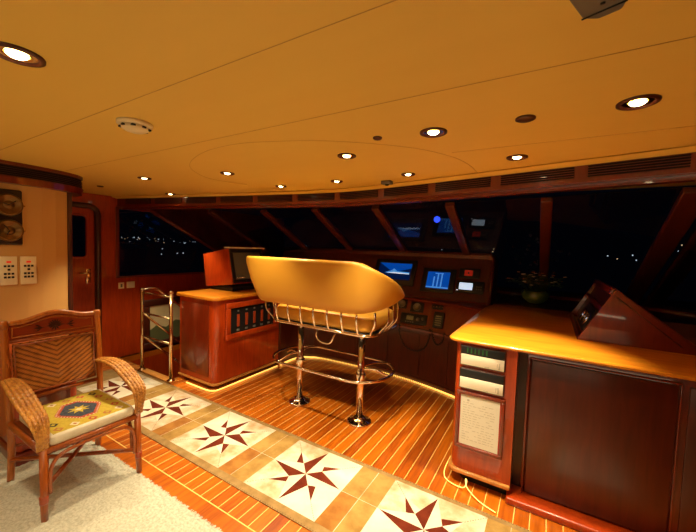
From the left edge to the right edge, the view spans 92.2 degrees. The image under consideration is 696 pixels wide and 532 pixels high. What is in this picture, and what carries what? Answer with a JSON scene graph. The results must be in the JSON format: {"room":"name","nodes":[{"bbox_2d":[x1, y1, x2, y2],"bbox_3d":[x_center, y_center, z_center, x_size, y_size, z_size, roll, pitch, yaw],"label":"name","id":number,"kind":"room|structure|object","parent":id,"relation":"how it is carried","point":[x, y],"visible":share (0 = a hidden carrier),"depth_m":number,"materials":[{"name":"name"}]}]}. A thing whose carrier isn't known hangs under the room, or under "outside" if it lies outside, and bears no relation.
{"room":"control cabin","nodes":[
{"label":"control cabin","id":0,"kind":"room"},
{"bbox_2d":[0,183,180,377],"bbox_3d":[-3.754,0.998,2.329,1.350,3.650,8.050,4,4,31],"label":"wall","id":1,"kind":"structure","parent":0,"point":[44,213],"depth_m":2.85,"materials":[{"name":"beige paint"}]},
{"bbox_2d":[0,256,17,285],"bbox_3d":[-2.694,0.038,2.660,0.015,0.228,0.100,4,4,31],"label":"keypad","id":2,"kind":"object","parent":1,"relation":"attached to","point":[8,264],"visible":1,"depth_m":2.66,"materials":[{"name":"beige plastic"}]},
{"bbox_2d":[0,188,25,244],"bbox_3d":[-2.662,-0.383,2.625,0.057,0.435,0.198,4,4,31],"label":"board","id":3,"kind":"object","parent":1,"relation":"attached to","point":[18,218],"depth_m":2.63,"materials":[{"name":"brown wood"}]},
{"bbox_2d":[20,256,36,283],"bbox_3d":[-2.633,0.035,2.761,0.015,0.228,0.100,4,4,31],"label":"keypad","id":4,"kind":"object","parent":1,"relation":"attached to","point":[28,269],"visible":1,"depth_m":2.76,"materials":[{"name":"beige plastic"}]},
{"bbox_2d":[0,164,81,188],"bbox_3d":[-2.872,-0.731,2.257,0.341,0.075,2.123,3,3,19],"label":"air vent","id":5,"kind":"object","parent":1,"relation":"attached to","point":[4,169],"visible":0.88,"depth_m":2.75,"materials":[{"name":"black wood"}]},
{"bbox_2d":[0,159,83,196],"bbox_3d":[-2.917,-0.718,2.270,0.395,0.165,2.130,3,3,21],"label":"trim","id":6,"kind":"structure","parent":1,"relation":"attached to","point":[8,179],"depth_m":2.75,"materials":[{"name":"brown wood"}]},
{"bbox_2d":[67,192,73,334],"bbox_3d":[-2.621,0.264,3.130,0.165,2.200,0.035,4,4,31],"label":"trim","id":7,"kind":"structure","parent":1,"relation":"attached to","point":[69,195],"depth_m":3.06,"materials":[{"name":"brown wood"}]},
{"bbox_2d":[126,198,150,203],"bbox_3d":[-2.753,-0.847,4.384,0.446,0.068,0.011,3,3,19],"label":"air vent","id":8,"kind":"object","parent":1,"relation":"attached to","point":[145,200],"visible":1,"depth_m":4.38,"materials":[{"name":"black wood"}]},
{"bbox_2d":[117,357,177,383],"bbox_3d":[-2.583,1.297,4.204,1.360,0.022,0.090,4,4,31],"label":"trim","id":9,"kind":"structure","parent":1,"relation":"attached to","point":[147,371],"depth_m":4.07,"materials":[{"name":"brown wood"}]},
{"bbox_2d":[154,198,181,203],"bbox_3d":[-2.266,-0.822,4.215,0.446,0.068,0.011,3,3,19],"label":"air vent","id":10,"kind":"object","parent":1,"relation":"attached to","point":[157,200],"visible":1,"depth_m":4.22,"materials":[{"name":"black"}]},
{"bbox_2d":[186,197,215,202],"bbox_3d":[-1.780,-0.797,4.045,0.446,0.068,0.011,3,3,19],"label":"air vent","id":11,"kind":"object","parent":1,"relation":"attached to","point":[188,199],"visible":1,"depth_m":4.04,"materials":[{"name":"black wood"}]},
{"bbox_2d":[220,196,252,202],"bbox_3d":[-1.295,-0.772,3.874,0.446,0.068,0.011,3,3,20],"label":"air vent","id":12,"kind":"object","parent":1,"relation":"attached to","point":[229,198],"visible":1,"depth_m":3.87,"materials":[{"name":"black wood"}]},
{"bbox_2d":[208,210,274,256],"bbox_3d":[-1.514,-0.308,5.750,0.094,1.088,1.998,4,4,31],"label":"trim","id":13,"kind":"structure","parent":1,"relation":"attached to","point":[213,213],"depth_m":5.30,"materials":[{"name":"brown wood"}]},
{"bbox_2d":[211,209,300,257],"bbox_3d":[-1.089,-0.306,5.622,0.860,1.058,2.185,4,4,31],"label":"window","id":14,"kind":"structure","parent":1,"relation":"in","point":[251,222],"depth_m":5.17,"materials":[{"name":"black glass"}]},
{"bbox_2d":[257,195,291,201],"bbox_3d":[-0.813,-0.747,3.698,0.444,0.068,0.012,3,3,21],"label":"air vent","id":15,"kind":"object","parent":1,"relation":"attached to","point":[268,198],"visible":1,"depth_m":3.70,"materials":[{"name":"black wood"}]},
{"bbox_2d":[260,209,308,251],"bbox_3d":[-0.675,-0.266,5.479,0.094,1.088,1.998,4,4,31],"label":"trim","id":16,"kind":"structure","parent":1,"relation":"attached to","point":[264,212],"depth_m":4.95,"materials":[{"name":"brown wood"}]},
{"bbox_2d":[263,208,344,247],"bbox_3d":[-0.294,-0.262,5.296,0.840,1.058,2.045,4,4,31],"label":"window","id":17,"kind":"structure","parent":1,"relation":"in","point":[302,223],"depth_m":4.78,"materials":[{"name":"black glass"}]},
{"bbox_2d":[297,193,333,200],"bbox_3d":[-0.340,-0.721,3.507,0.439,0.068,0.017,3,3,24],"label":"air vent","id":18,"kind":"object","parent":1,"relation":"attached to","point":[327,196],"visible":1,"depth_m":3.51,"materials":[{"name":"black wood"}]},
{"bbox_2d":[312,208,353,250],"bbox_3d":[0.075,-0.221,5.098,0.094,1.088,1.998,4,4,31],"label":"trim","id":19,"kind":"structure","parent":1,"relation":"attached to","point":[316,211],"depth_m":4.54,"materials":[{"name":"brown wood"}]},
{"bbox_2d":[340,190,377,199],"bbox_3d":[0.100,-0.693,3.260,0.436,0.068,0.020,4,4,35],"label":"air vent","id":20,"kind":"object","parent":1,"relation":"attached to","point":[370,193],"visible":1,"depth_m":3.26,"materials":[{"name":"black"}]},
{"bbox_2d":[319,205,398,249],"bbox_3d":[0.445,-0.216,4.898,0.840,1.058,2.005,4,4,31],"label":"window","id":21,"kind":"structure","parent":1,"relation":"in","point":[359,225],"depth_m":4.38,"materials":[{"name":"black glass"}]},
{"bbox_2d":[372,206,407,251],"bbox_3d":[0.804,-0.175,4.683,0.094,1.088,1.998,4,4,31],"label":"trim","id":22,"kind":"structure","parent":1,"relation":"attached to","point":[377,210],"depth_m":4.11,"materials":[{"name":"brown wood"}]},
{"bbox_2d":[112,145,695,198],"bbox_3d":[-0.134,-0.739,3.003,6.660,0.024,0.712,4,4,31],"label":"trim","id":23,"kind":"structure","parent":1,"relation":"attached to","point":[686,149],"depth_m":2.44,"materials":[{"name":"brown wood"}]},
{"bbox_2d":[384,184,427,195],"bbox_3d":[0.498,-0.663,2.945,0.443,0.068,0.013,5,4,41],"label":"air vent","id":24,"kind":"object","parent":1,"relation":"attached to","point":[418,188],"visible":1,"depth_m":2.94,"materials":[{"name":"black wood"}]},
{"bbox_2d":[116,152,695,209],"bbox_3d":[0.013,-0.681,3.253,6.660,0.158,1.137,4,4,31],"label":"trim","id":25,"kind":"structure","parent":1,"relation":"attached to","point":[580,172],"depth_m":2.54,"materials":[{"name":"brown wood"}]},
{"bbox_2d":[376,202,461,251],"bbox_3d":[1.164,-0.170,4.466,0.840,1.058,2.005,4,4,31],"label":"window","id":26,"kind":"structure","parent":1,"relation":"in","point":[420,226],"depth_m":3.93,"materials":[{"name":"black glass"}]},
{"bbox_2d":[445,203,470,254],"bbox_3d":[1.513,-0.127,4.234,0.094,1.088,1.998,4,4,31],"label":"trim","id":27,"kind":"structure","parent":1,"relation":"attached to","point":[451,209],"depth_m":3.66,"materials":[{"name":"brown wood"}]},
{"bbox_2d":[435,177,490,191],"bbox_3d":[0.881,-0.632,2.604,0.445,0.068,0.011,5,4,42],"label":"air vent","id":28,"kind":"object","parent":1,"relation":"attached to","point":[480,182],"visible":1,"depth_m":2.59,"materials":[{"name":"black wood"}]},
{"bbox_2d":[450,197,546,292],"bbox_3d":[1.862,-0.121,4.000,0.840,1.058,2.045,4,4,31],"label":"window","id":29,"kind":"structure","parent":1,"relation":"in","point":[508,229],"depth_m":3.59,"materials":[{"name":"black glass"}]},
{"bbox_2d":[500,167,574,184],"bbox_3d":[1.260,-0.601,2.257,0.446,0.068,0.011,5,4,43],"label":"air vent","id":30,"kind":"object","parent":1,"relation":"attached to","point":[566,173],"visible":1,"depth_m":2.24,"materials":[{"name":"black wood"}]},
{"bbox_2d":[539,198,552,290],"bbox_3d":[2.201,-0.078,3.751,0.094,1.088,1.998,4,4,31],"label":"trim","id":31,"kind":"structure","parent":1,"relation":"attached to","point":[546,204],"depth_m":3.29,"materials":[{"name":"brown wood"}]},
{"bbox_2d":[493,293,695,324],"bbox_3d":[1.504,0.407,4.599,7.910,0.020,1.300,4,4,31],"label":"trim","id":32,"kind":"structure","parent":1,"relation":"attached to","point":[504,299],"depth_m":3.88,"materials":[{"name":"brown wood"}]},
{"bbox_2d":[505,270,567,304],"bbox_3d":[2.219,0.255,3.948,0.600,0.398,0.647,1,3,-19],"label":"potted flowers","id":33,"kind":"object","parent":32,"relation":"on","point":[533,296],"visible":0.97,"depth_m":3.90,"materials":[{"name":"green plant"}]},
{"bbox_2d":[547,187,683,298],"bbox_3d":[2.525,-0.070,3.456,0.860,1.058,2.175,4,4,31],"label":"window","id":34,"kind":"structure","parent":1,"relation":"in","point":[604,237],"depth_m":3.06,"materials":[{"name":"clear glass"}]},
{"bbox_2d":[588,154,690,176],"bbox_3d":[1.638,-0.569,1.909,0.446,0.068,0.011,5,4,43],"label":"air vent","id":35,"kind":"object","parent":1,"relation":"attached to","point":[678,161],"visible":1,"depth_m":1.89,"materials":[{"name":"black wood"}]},
{"bbox_2d":[624,187,695,305],"bbox_3d":[2.929,-0.017,3.074,0.340,1.088,2.028,4,4,31],"label":"trim","id":36,"kind":"structure","parent":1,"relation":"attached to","point":[681,216],"depth_m":2.82,"materials":[{"name":"brown wood"}]},
{"bbox_2d":[638,186,695,312],"bbox_3d":[2.991,-0.019,2.797,0.620,1.058,2.445,4,4,31],"label":"window","id":37,"kind":"structure","parent":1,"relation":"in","point":[677,292],"depth_m":3.21,"materials":[{"name":"clear glass"}]},
{"bbox_2d":[72,192,211,362],"bbox_3d":[-4.017,0.912,3.273,0.080,3.600,9.800,4,4,31],"label":"wall","id":38,"kind":"structure","parent":0,"point":[120,307],"depth_m":4.60,"materials":[{"name":"brown wood"}]},
{"bbox_2d":[72,207,95,358],"bbox_3d":[-3.439,0.270,4.088,0.109,1.990,0.610,4,4,31],"label":"door","id":39,"kind":"structure","parent":38,"relation":"in","point":[82,218],"depth_m":4.24,"materials":[{"name":"brown wood"}]},
{"bbox_2d":[72,201,101,348],"bbox_3d":[-3.429,0.249,4.082,0.070,2.073,0.737,4,4,31],"label":"trim","id":40,"kind":"structure","parent":38,"relation":"attached to","point":[97,215],"depth_m":4.32,"materials":[{"name":"brown wood"}]},
{"bbox_2d":[118,282,123,288],"bbox_3d":[-3.118,0.269,4.608,0.013,0.085,0.072,4,4,31],"label":"light switch","id":41,"kind":"object","parent":38,"relation":"attached to","point":[120,285],"visible":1,"depth_m":4.60,"materials":[{"name":"beige plastic"}]},
{"bbox_2d":[127,281,134,287],"bbox_3d":[-3.056,0.263,4.713,0.010,0.090,0.105,4,4,31],"label":"light switch","id":42,"kind":"object","parent":38,"relation":"attached to","point":[131,284],"visible":1,"depth_m":4.72,"materials":[{"name":"beige plastic"}]},
{"bbox_2d":[144,296,179,350],"bbox_3d":[-2.765,0.855,5.232,0.038,0.740,0.850,4,4,31],"label":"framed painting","id":43,"kind":"object","parent":38,"relation":"attached to","point":[160,306],"visible":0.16,"depth_m":5.08,"materials":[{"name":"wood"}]},
{"bbox_2d":[119,209,213,275],"bbox_3d":[-2.527,-0.376,5.624,0.008,0.970,2.460,4,4,31],"label":"window","id":44,"kind":"structure","parent":38,"relation":"in","point":[148,245],"depth_m":5.00,"materials":[{"name":"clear glass"}]},
{"bbox_2d":[115,207,217,277],"bbox_3d":[-2.505,-0.347,5.565,0.060,1.053,2.440,4,4,31],"label":"trim","id":45,"kind":"structure","parent":38,"relation":"attached to","point":[154,212],"depth_m":4.94,"materials":[{"name":"brown wood"}]},
{"bbox_2d":[497,290,695,317],"bbox_3d":[1.059,0.334,5.295,6.499,0.070,0.795,4,4,31],"label":"trim","id":46,"kind":"structure","parent":38,"relation":"attached to","point":[498,291],"depth_m":3.79,"materials":[{"name":"brown wood"}]},
{"bbox_2d":[138,209,266,381],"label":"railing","id":47,"kind":"structure","parent":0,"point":[198,222],"depth_m":5.02,"materials":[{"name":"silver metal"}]},
{"bbox_2d":[92,343,579,531],"bbox_3d":[-0.676,1.571,1.282,8.360,0.080,9.800,4,4,31],"label":"floor","id":48,"kind":"structure","parent":0,"point":[409,435],"depth_m":2.87,"materials":[{"name":"brown wood"}]},
{"bbox_2d":[0,441,222,531],"bbox_3d":[-0.942,1.557,0.400,5.450,0.026,2.818,4,4,31],"label":"shag rug","id":49,"kind":"object","parent":48,"relation":"on","point":[93,493],"visible":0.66,"depth_m":2.05,"materials":[{"name":"carpet"}]},
{"bbox_2d":[0,335,80,466],"bbox_3d":[-2.445,0.984,2.620,0.570,0.830,0.400,4,4,31],"label":"base cabinet","id":50,"kind":"object","parent":49,"relation":"on","point":[24,450],"visible":0.11,"depth_m":2.47,"materials":[{"name":"brown wood"}]},
{"bbox_2d":[0,309,145,522],"bbox_3d":[-1.841,0.877,2.252,0.663,1.105,0.659,4,4,31],"label":"rattan armchair","id":51,"kind":"object","parent":49,"relation":"on","point":[43,364],"visible":1,"depth_m":2.25,"materials":[{"name":"rattan wood"},{"name":"woven cane"},{"name":"cotton"}]},
{"bbox_2d":[19,389,133,444],"bbox_3d":[-1.802,0.985,2.238,0.525,0.062,0.460,4,4,31],"label":"seat cushion","id":52,"kind":"object","parent":51,"relation":"on","point":[76,418],"depth_m":2.17,"materials":[{"name":"fabric"}]},
{"bbox_2d":[177,289,278,386],"bbox_3d":[-1.475,0.825,4.258,0.692,1.030,1.055,4,4,31],"label":"base cabinet","id":53,"kind":"object","parent":48,"relation":"on","point":[226,336],"visible":0.92,"depth_m":3.91,"materials":[{"name":"brown wood"}]},
{"bbox_2d":[177,289,257,300],"bbox_3d":[-1.459,0.331,4.231,0.692,0.040,1.055,4,4,31],"label":"countertop","id":54,"kind":"structure","parent":53,"relation":"on","point":[205,294],"depth_m":3.92,"materials":[{"name":"brown wood"}]},
{"bbox_2d":[203,247,264,290],"bbox_3d":[-1.493,0.022,4.454,0.585,0.550,0.580,4,4,31],"label":"monitor","id":55,"kind":"object","parent":54,"relation":"on","point":[225,269],"visible":0.82,"depth_m":4.22,"materials":[{"name":"brown wood"}]},
{"bbox_2d":[186,366,276,391],"bbox_3d":[-1.401,1.337,4.158,0.475,0.016,1.010,4,4,31],"label":"light","id":56,"kind":"object","parent":53,"relation":"attached to","point":[274,366],"visible":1,"depth_m":3.82,"materials":[{"name":"yellow"}]},
{"bbox_2d":[77,369,531,531],"bbox_3d":[-0.766,1.448,2.646,5.370,0.007,0.700,4,4,31],"label":"inlay","id":57,"kind":"object","parent":48,"relation":"on","point":[319,488],"visible":0.8,"depth_m":2.38,"materials":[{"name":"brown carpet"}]},
{"bbox_2d":[246,256,404,427],"bbox_3d":[-0.214,0.677,3.370,1.614,1.505,0.820,4,4,31],"label":"helm seat","id":58,"kind":"object","parent":48,"relation":"on","point":[355,299],"visible":1,"depth_m":3.04,"materials":[{"name":"orange leather"}]},
{"bbox_2d":[277,304,393,332],"bbox_3d":[-0.137,0.476,3.406,1.115,0.162,0.600,4,4,31],"label":"seat cushion","id":59,"kind":"object","parent":58,"relation":"on","point":[365,322],"depth_m":3.10,"materials":[{"name":"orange leather"}]},
{"bbox_2d":[304,356,357,366],"bbox_3d":[-0.246,1.344,4.701,0.832,0.022,0.115,3,3,25],"label":"light","id":60,"kind":"object","parent":48,"relation":"on","point":[304,356],"depth_m":4.82,"materials":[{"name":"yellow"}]},
{"bbox_2d":[317,356,454,395],"bbox_3d":[0.476,1.389,4.251,2.207,0.028,0.167,4,4,37],"label":"light strip","id":61,"kind":"object","parent":48,"relation":"on","point":[317,356],"visible":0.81,"depth_m":4.31,"materials":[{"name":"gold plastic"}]},
{"bbox_2d":[278,248,497,395],"bbox_3d":[0.151,0.569,4.620,3.370,1.606,1.291,4,4,31],"label":"console","id":62,"kind":"object","parent":48,"relation":"on","point":[434,365],"depth_m":4.22,"materials":[{"name":"brown wood"}]},
{"bbox_2d":[375,259,417,286],"bbox_3d":[0.633,0.082,4.563,0.600,0.336,0.180,4,4,31],"label":"screen","id":63,"kind":"object","parent":62,"relation":"on","point":[403,272],"visible":0.77,"depth_m":4.52,"materials":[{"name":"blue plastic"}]},
{"bbox_2d":[399,299,407,308],"bbox_3d":[0.699,0.487,4.327,0.130,0.113,0.068,4,4,31],"label":"round gauge","id":64,"kind":"object","parent":62,"relation":"on","point":[403,302],"visible":0.72,"depth_m":4.31,"materials":[{"name":"black plastic"}]},
{"bbox_2d":[400,312,427,325],"bbox_3d":[0.813,0.657,4.147,0.340,0.128,0.083,4,4,31],"label":"radio","id":65,"kind":"object","parent":62,"relation":"attached to","point":[409,318],"visible":1,"depth_m":4.13,"materials":[{"name":"black plastic"}]},
{"bbox_2d":[398,323,430,351],"bbox_3d":[0.796,0.881,4.074,0.420,0.312,0.046,4,4,35],"label":"coiled cord","id":66,"kind":"object","parent":65,"relation":"hanging from","point":[399,323],"visible":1,"depth_m":4.07,"materials":[{"name":"black plastic"}]},
{"bbox_2d":[410,301,424,312],"bbox_3d":[0.866,0.515,4.191,0.170,0.122,0.070,4,4,31],"label":"round gauge","id":67,"kind":"object","parent":62,"relation":"attached to","point":[415,306],"visible":1,"depth_m":4.18,"materials":[{"name":"black plastic"}]},
{"bbox_2d":[420,268,456,293],"bbox_3d":[1.136,0.182,4.225,0.420,0.291,0.158,4,4,31],"label":"screen","id":68,"kind":"object","parent":62,"relation":"on","point":[433,279],"visible":1,"depth_m":4.21,"materials":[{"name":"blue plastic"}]},
{"bbox_2d":[432,312,444,328],"bbox_3d":[1.064,0.636,3.931,0.120,0.185,0.110,4,4,31],"label":"handset","id":69,"kind":"object","parent":62,"relation":"on","point":[438,320],"visible":1,"depth_m":3.91,"materials":[{"name":"black plastic"}]},
{"bbox_2d":[431,329,444,345],"bbox_3d":[1.029,0.830,3.857,0.175,0.171,0.036,5,4,42],"label":"coiled cord","id":70,"kind":"object","parent":69,"relation":"hanging from","point":[440,343],"visible":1,"depth_m":3.85,"materials":[{"name":"black rubber"}]},
{"bbox_2d":[455,280,484,294],"bbox_3d":[1.456,0.255,4.006,0.320,0.144,0.084,4,4,31],"label":"display","id":71,"kind":"object","parent":62,"relation":"on","point":[471,287],"visible":1,"depth_m":3.99,"materials":[{"name":"black plastic"}]},
{"bbox_2d":[459,268,480,278],"bbox_3d":[1.481,0.091,4.078,0.240,0.121,0.073,4,4,31],"label":"display","id":72,"kind":"object","parent":62,"relation":"on","point":[469,273],"visible":1,"depth_m":4.07,"materials":[{"name":"black plastic"}]},
{"bbox_2d":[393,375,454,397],"bbox_3d":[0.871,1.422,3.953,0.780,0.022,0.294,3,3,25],"label":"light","id":73,"kind":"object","parent":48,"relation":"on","point":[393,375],"depth_m":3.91,"materials":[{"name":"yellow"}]},
{"bbox_2d":[444,457,495,512],"bbox_3d":[0.781,1.484,2.335,0.165,0.056,0.570,1,3,-11],"label":"cable","id":74,"kind":"object","parent":48,"relation":"on","point":[449,457],"visible":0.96,"depth_m":2.27,"materials":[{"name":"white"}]},
{"bbox_2d":[448,342,695,531],"bbox_3d":[2.449,1.081,2.200,3.150,0.998,1.570,4,4,31],"label":"base cabinet","id":75,"kind":"object","parent":48,"relation":"on","point":[591,447],"visible":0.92,"depth_m":2.00,"materials":[{"name":"brown wood"}]},
{"bbox_2d":[454,389,504,459],"bbox_3d":[0.883,1.061,2.261,0.305,0.400,0.022,4,4,31],"label":"framed notice","id":76,"kind":"object","parent":75,"relation":"attached to","point":[479,420],"visible":1,"depth_m":2.25,"materials":[{"name":"beige paper"}]},
{"bbox_2d":[459,366,504,396],"bbox_3d":[0.891,0.772,2.243,0.285,0.140,0.028,4,4,31],"label":"electronic device","id":77,"kind":"object","parent":75,"relation":"attached to","point":[478,380],"visible":1,"depth_m":2.23,"materials":[{"name":"white plastic"}]},
{"bbox_2d":[460,344,506,372],"bbox_3d":[0.896,0.613,2.234,0.285,0.138,0.028,4,4,31],"label":"electronic device","id":78,"kind":"object","parent":75,"relation":"attached to","point":[486,358],"visible":1,"depth_m":2.22,"materials":[{"name":"white plastic"}]},
{"bbox_2d":[450,304,695,381],"bbox_3d":[2.665,0.573,2.242,3.480,0.023,1.885,4,4,31],"label":"countertop","id":79,"kind":"structure","parent":75,"relation":"on","point":[536,331],"depth_m":2.28,"materials":[{"name":"brown wood"}]},
{"bbox_2d":[569,279,695,355],"bbox_3d":[2.193,0.341,2.662,0.662,0.388,1.090,4,4,31],"label":"housing","id":80,"kind":"object","parent":79,"relation":"on","point":[604,314],"visible":0.98,"depth_m":2.25,"materials":[{"name":"brown wood"}]},
{"bbox_2d":[0,0,695,195],"bbox_3d":[-1.093,-0.674,0.343,8.360,0.082,7.900,4,4,31],"label":"ceiling","id":81,"kind":"structure","parent":0,"point":[268,94],"depth_m":1.22,"materials":[{"name":"brown paint"}]},
{"bbox_2d":[0,41,45,67],"bbox_3d":[-1.052,-0.667,1.066,0.139,0.013,0.139,4,4,31],"label":"recessed light","id":82,"kind":"object","parent":81,"relation":"in","point":[36,61],"visible":1,"depth_m":1.07,"materials":[{"name":"brown metal"}]},
{"bbox_2d":[116,117,152,133],"bbox_3d":[-1.052,-0.684,1.655,0.156,0.044,0.156,4,4,31],"label":"smoke detector","id":83,"kind":"object","parent":81,"relation":"attached to","point":[129,124],"visible":1,"depth_m":1.61,"materials":[{"name":"beige plastic"}]},
{"bbox_2d":[137,177,151,179],"bbox_3d":[-1.877,-0.805,3.090,0.112,0.013,0.112,4,4,31],"label":"recessed light","id":84,"kind":"object","parent":81,"relation":"in","point":[142,178],"visible":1,"depth_m":3.08,"materials":[{"name":"white glass"}]},
{"bbox_2d":[220,171,234,175],"bbox_3d":[-0.993,-0.758,2.757,0.112,0.013,0.112,4,4,31],"label":"recessed light","id":85,"kind":"object","parent":81,"relation":"in","point":[223,172],"visible":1,"depth_m":2.74,"materials":[{"name":"white glass"}]},
{"bbox_2d":[331,180,342,182],"bbox_3d":[-0.100,-0.740,2.943,0.106,0.013,0.106,4,4,31],"label":"recessed light","id":86,"kind":"object","parent":81,"relation":"in","point":[332,181],"visible":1,"depth_m":2.93,"materials":[{"name":"white glass"}]},
{"bbox_2d":[337,153,355,158],"bbox_3d":[-0.008,-0.692,2.118,0.119,0.013,0.119,4,4,31],"label":"recessed light","id":87,"kind":"object","parent":81,"relation":"in","point":[345,155],"visible":1,"depth_m":2.10,"materials":[{"name":"white glass"}]},
{"bbox_2d":[373,136,381,140],"bbox_3d":[0.154,-0.668,1.753,0.048,0.010,0.048,4,4,31],"label":"ceiling disc","id":88,"kind":"object","parent":81,"relation":"attached to","point":[377,138],"visible":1,"depth_m":1.74,"materials":[{"name":"brown wood"}]},
{"bbox_2d":[381,180,392,185],"bbox_3d":[0.334,-0.707,2.870,0.090,0.042,0.060,4,4,31],"label":"ceiling sensor","id":89,"kind":"object","parent":81,"relation":"attached to","point":[386,182],"visible":1,"depth_m":2.85,"materials":[{"name":"grey plastic"}]},
{"bbox_2d":[401,173,414,176],"bbox_3d":[0.464,-0.702,2.581,0.106,0.013,0.106,4,4,31],"label":"recessed light","id":90,"kind":"object","parent":81,"relation":"in","point":[402,174],"visible":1,"depth_m":2.58,"materials":[{"name":"white glass"}]},
{"bbox_2d":[420,127,446,137],"bbox_3d":[0.419,-0.652,1.646,0.132,0.013,0.132,4,4,31],"label":"recessed light","id":91,"kind":"object","parent":81,"relation":"in","point":[432,134],"visible":1,"depth_m":1.64,"materials":[{"name":"white glass"}]},
{"bbox_2d":[506,154,527,160],"bbox_3d":[1.023,-0.653,2.028,0.119,0.013,0.119,4,4,31],"label":"recessed light","id":92,"kind":"object","parent":81,"relation":"in","point":[516,157],"visible":1,"depth_m":2.02,"materials":[{"name":"white glass"}]},
{"bbox_2d":[515,114,535,122],"bbox_3d":[0.763,-0.631,1.440,0.080,0.010,0.080,4,4,31],"label":"ceiling disc","id":93,"kind":"object","parent":81,"relation":"attached to","point":[527,118],"visible":1,"depth_m":1.43,"materials":[{"name":"brown wood"}]},
{"bbox_2d":[570,0,627,20],"bbox_3d":[0.501,-0.571,0.674,0.165,0.063,0.080,-1,4,-39],"label":"ceiling fixture","id":94,"kind":"object","parent":81,"relation":"attached to","point":[588,9],"visible":1,"depth_m":0.70,"materials":[{"name":"grey plastic"}]},
{"bbox_2d":[615,94,661,110],"bbox_3d":[1.087,-0.609,1.256,0.132,0.013,0.132,4,4,31],"label":"recessed light","id":95,"kind":"object","parent":81,"relation":"in","point":[654,99],"visible":1,"depth_m":1.25,"materials":[{"name":"brown metal"}]},
{"bbox_2d":[521,289,549,304],"bbox_3d":[2.225,0.372,3.987,0.300,0.160,0.300,4,4,31],"label":"bowl","id":96,"kind":"object","parent":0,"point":[531,296],"depth_m":3.89,"materials":[{"name":"green ceramic"}]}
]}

